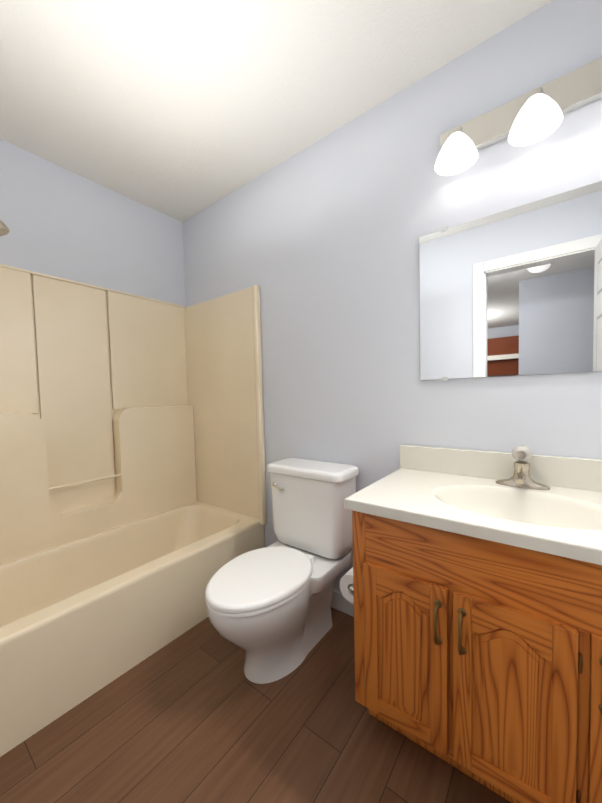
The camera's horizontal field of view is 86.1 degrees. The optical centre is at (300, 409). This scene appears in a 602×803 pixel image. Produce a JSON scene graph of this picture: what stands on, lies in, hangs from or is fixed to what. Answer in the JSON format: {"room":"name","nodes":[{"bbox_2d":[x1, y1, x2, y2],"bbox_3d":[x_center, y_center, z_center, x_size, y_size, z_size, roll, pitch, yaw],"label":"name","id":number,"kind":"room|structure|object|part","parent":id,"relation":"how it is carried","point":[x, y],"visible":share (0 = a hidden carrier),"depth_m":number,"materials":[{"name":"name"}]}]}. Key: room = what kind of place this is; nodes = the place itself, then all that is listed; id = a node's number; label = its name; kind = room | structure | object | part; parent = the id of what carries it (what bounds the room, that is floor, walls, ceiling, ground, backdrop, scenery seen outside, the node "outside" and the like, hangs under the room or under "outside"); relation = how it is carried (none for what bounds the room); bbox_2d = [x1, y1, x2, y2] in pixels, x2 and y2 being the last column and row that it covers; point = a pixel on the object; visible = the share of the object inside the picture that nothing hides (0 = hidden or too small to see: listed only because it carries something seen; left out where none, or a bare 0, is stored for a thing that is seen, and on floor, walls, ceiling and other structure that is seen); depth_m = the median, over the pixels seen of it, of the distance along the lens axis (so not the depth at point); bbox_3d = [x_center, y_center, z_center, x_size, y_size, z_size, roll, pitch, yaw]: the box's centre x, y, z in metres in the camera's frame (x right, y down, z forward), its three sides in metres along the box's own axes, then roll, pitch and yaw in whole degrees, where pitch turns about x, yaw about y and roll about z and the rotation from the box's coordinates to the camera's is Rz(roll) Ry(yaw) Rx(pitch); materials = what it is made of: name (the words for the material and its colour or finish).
{"room":"bathroom","nodes":[
{"label":"bathroom","id":0,"kind":"room"},
{"bbox_2d":[0,139,185,305],"bbox_3d":[-1.365,-0.128,1.871,0.110,2.460,1.770,1,3,37],"label":"wall","id":1,"kind":"structure","parent":0,"point":[59,221],"depth_m":1.89,"materials":[{"name":"white paint"}]},
{"bbox_2d":[0,607,510,802],"bbox_3d":[-0.270,1.160,1.122,2.780,0.100,1.770,1,3,37],"label":"floor","id":2,"kind":"structure","parent":0,"point":[194,714],"depth_m":1.07,"materials":[{"name":"brown wood"}]},
{"bbox_2d":[0,264,266,756],"bbox_3d":[-1.001,0.189,1.615,0.782,1.832,1.546,1,3,37],"label":"shower","id":3,"kind":"object","parent":2,"relation":"on","point":[133,515],"visible":0.96,"depth_m":1.83,"materials":[{"name":"beige plastic"}]},
{"bbox_2d":[0,498,265,756],"bbox_3d":[-0.992,0.914,1.655,0.758,0.380,1.546,1,3,37],"label":"tub","id":4,"kind":"object","parent":3,"relation":"in","point":[78,613],"depth_m":1.49,"materials":[{"name":"beige plastic"}]},
{"bbox_2d":[205,458,358,683],"bbox_3d":[-0.095,0.691,1.454,0.456,0.798,0.738,1,3,37],"label":"toilet","id":5,"kind":"object","parent":2,"relation":"on","point":[269,610],"visible":1,"depth_m":1.43,"materials":[{"name":"white ceramic"}]},
{"bbox_3d":[-0.162,0.911,1.369,0.370,0.370,0.490,1,3,37],"label":"bowl","id":6,"kind":"part","parent":5,"relation":"part of","materials":[{"name":"white ceramic"}]},
{"bbox_3d":[-0.166,0.704,1.362,0.377,0.043,0.504,1,3,37],"label":"seat","id":7,"kind":"part","parent":5,"relation":"part of","materials":[{"name":"white plastic"}]},
{"bbox_3d":[-0.118,0.392,1.639,0.085,0.028,0.028,1,3,37],"label":"lever","id":8,"kind":"part","parent":5,"relation":"part of","materials":[{"name":"silver metal"}]},
{"bbox_3d":[0.052,0.302,1.644,0.456,0.046,0.220,1,3,37],"label":"lid","id":9,"kind":"part","parent":5,"relation":"part of","materials":[{"name":"white ceramic"}]},
{"bbox_3d":[0.058,0.515,1.655,0.432,0.379,0.198,1,3,37],"label":"tank","id":10,"kind":"part","parent":5,"relation":"part of","materials":[{"name":"white ceramic"}]},
{"bbox_2d":[340,445,601,802],"bbox_3d":[0.623,0.615,1.030,1.028,0.954,0.557,1,3,37],"label":"bathroom vanity","id":11,"kind":"object","parent":2,"relation":"on","point":[471,585],"visible":1,"depth_m":0.88,"materials":[{"name":"brown wood"}]},
{"bbox_3d":[0.311,0.736,0.979,0.141,0.369,0.017,1,3,37],"label":"door panel","id":12,"kind":"part","parent":11,"relation":"part of","materials":[{"name":"brown wood"}]},
{"bbox_3d":[0.374,0.596,0.889,0.022,0.127,0.036,1,3,37],"label":"door handle","id":13,"kind":"part","parent":11,"relation":"part of","materials":[{"name":"gold metal"}]},
{"bbox_3d":[0.423,0.596,0.853,0.022,0.127,0.036,1,3,37],"label":"door handle","id":14,"kind":"part","parent":11,"relation":"part of","materials":[{"name":"gold metal"}]},
{"bbox_3d":[0.527,0.738,0.815,0.148,0.369,0.017,1,3,37],"label":"door panel","id":15,"kind":"part","parent":11,"relation":"part of","materials":[{"name":"brown wood"}]},
{"bbox_2d":[495,445,550,490],"bbox_3d":[0.758,0.202,1.109,0.160,0.143,0.136,1,3,37],"label":"faucet","id":16,"kind":"object","parent":11,"relation":"on","point":[521,480],"depth_m":1.12,"materials":[{"name":"silver metal"}]},
{"bbox_3d":[0.648,0.598,0.682,0.022,0.127,0.036,1,3,37],"label":"door handle","id":17,"kind":"part","parent":11,"relation":"part of","materials":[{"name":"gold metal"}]},
{"bbox_2d":[0,0,551,221],"bbox_3d":[-0.334,-1.396,1.007,2.780,0.100,1.770,1,3,37],"label":"ceiling","id":18,"kind":"structure","parent":0,"point":[181,110],"depth_m":1.31,"materials":[{"name":"white paint"}]},
{"bbox_2d":[182,0,601,591],"bbox_3d":[0.199,-0.160,1.725,2.780,2.460,0.110,1,3,37],"label":"wall","id":19,"kind":"structure","parent":0,"point":[317,242],"depth_m":1.47,"materials":[{"name":"white paint"}]},
{"bbox_2d":[331,589,353,616],"bbox_3d":[0.140,1.021,1.767,0.841,0.100,0.014,1,3,37],"label":"baseboard","id":20,"kind":"structure","parent":19,"relation":"attached to","point":[340,602],"depth_m":1.70,"materials":[{"name":"white wood"}]},
{"bbox_2d":[399,445,601,506],"bbox_3d":[0.819,0.217,1.192,0.917,0.107,0.021,1,3,37],"label":"backsplash","id":21,"kind":"structure","parent":19,"relation":"attached to","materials":[{"name":"beige stone"}]},
{"bbox_2d":[419,181,601,381],"bbox_3d":[0.834,-0.429,1.148,0.805,0.632,0.010,1,3,37],"label":"mirror","id":22,"kind":"object","parent":19,"relation":"attached to","point":[515,291],"visible":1,"depth_m":1.18,"materials":[{"name":"clear glass"}]},
{"bbox_2d":[435,57,601,175],"bbox_3d":[0.766,-1.003,1.055,0.620,0.185,0.180,1,3,37],"label":"sconce","id":23,"kind":"object","parent":19,"relation":"attached to","point":[533,116],"visible":1,"depth_m":1.10,"materials":[{"name":"silver metal"}]},
{"bbox_3d":[0.585,-1.027,1.204,0.048,0.049,0.104,1,3,37],"label":"arm","id":24,"kind":"part","parent":23,"relation":"part of"},
{"bbox_3d":[0.570,-0.956,1.185,0.144,0.090,0.144,1,3,37],"label":"lamp shade","id":25,"kind":"part","parent":23,"relation":"part of","materials":[{"name":"white glass"}]},
{"bbox_3d":[0.772,-1.025,1.062,0.048,0.049,0.104,1,3,37],"label":"arm","id":26,"kind":"part","parent":23,"relation":"part of"},
{"bbox_3d":[0.757,-0.954,1.043,0.144,0.090,0.144,1,3,37],"label":"lamp shade","id":27,"kind":"part","parent":23,"relation":"part of","materials":[{"name":"white glass"}]},
{"bbox_3d":[-0.803,-0.076,0.404,2.560,2.460,0.110,1,3,37],"label":"wall","id":28,"kind":"structure","parent":0,"visible":0},
{"bbox_2d":[0,220,9,236],"bbox_3d":[-1.360,-0.784,1.151,0.106,0.202,0.476,1,3,37],"label":"shower head","id":29,"kind":"object","parent":28,"relation":"attached to","point":[4,229],"visible":1,"depth_m":1.30}
]}

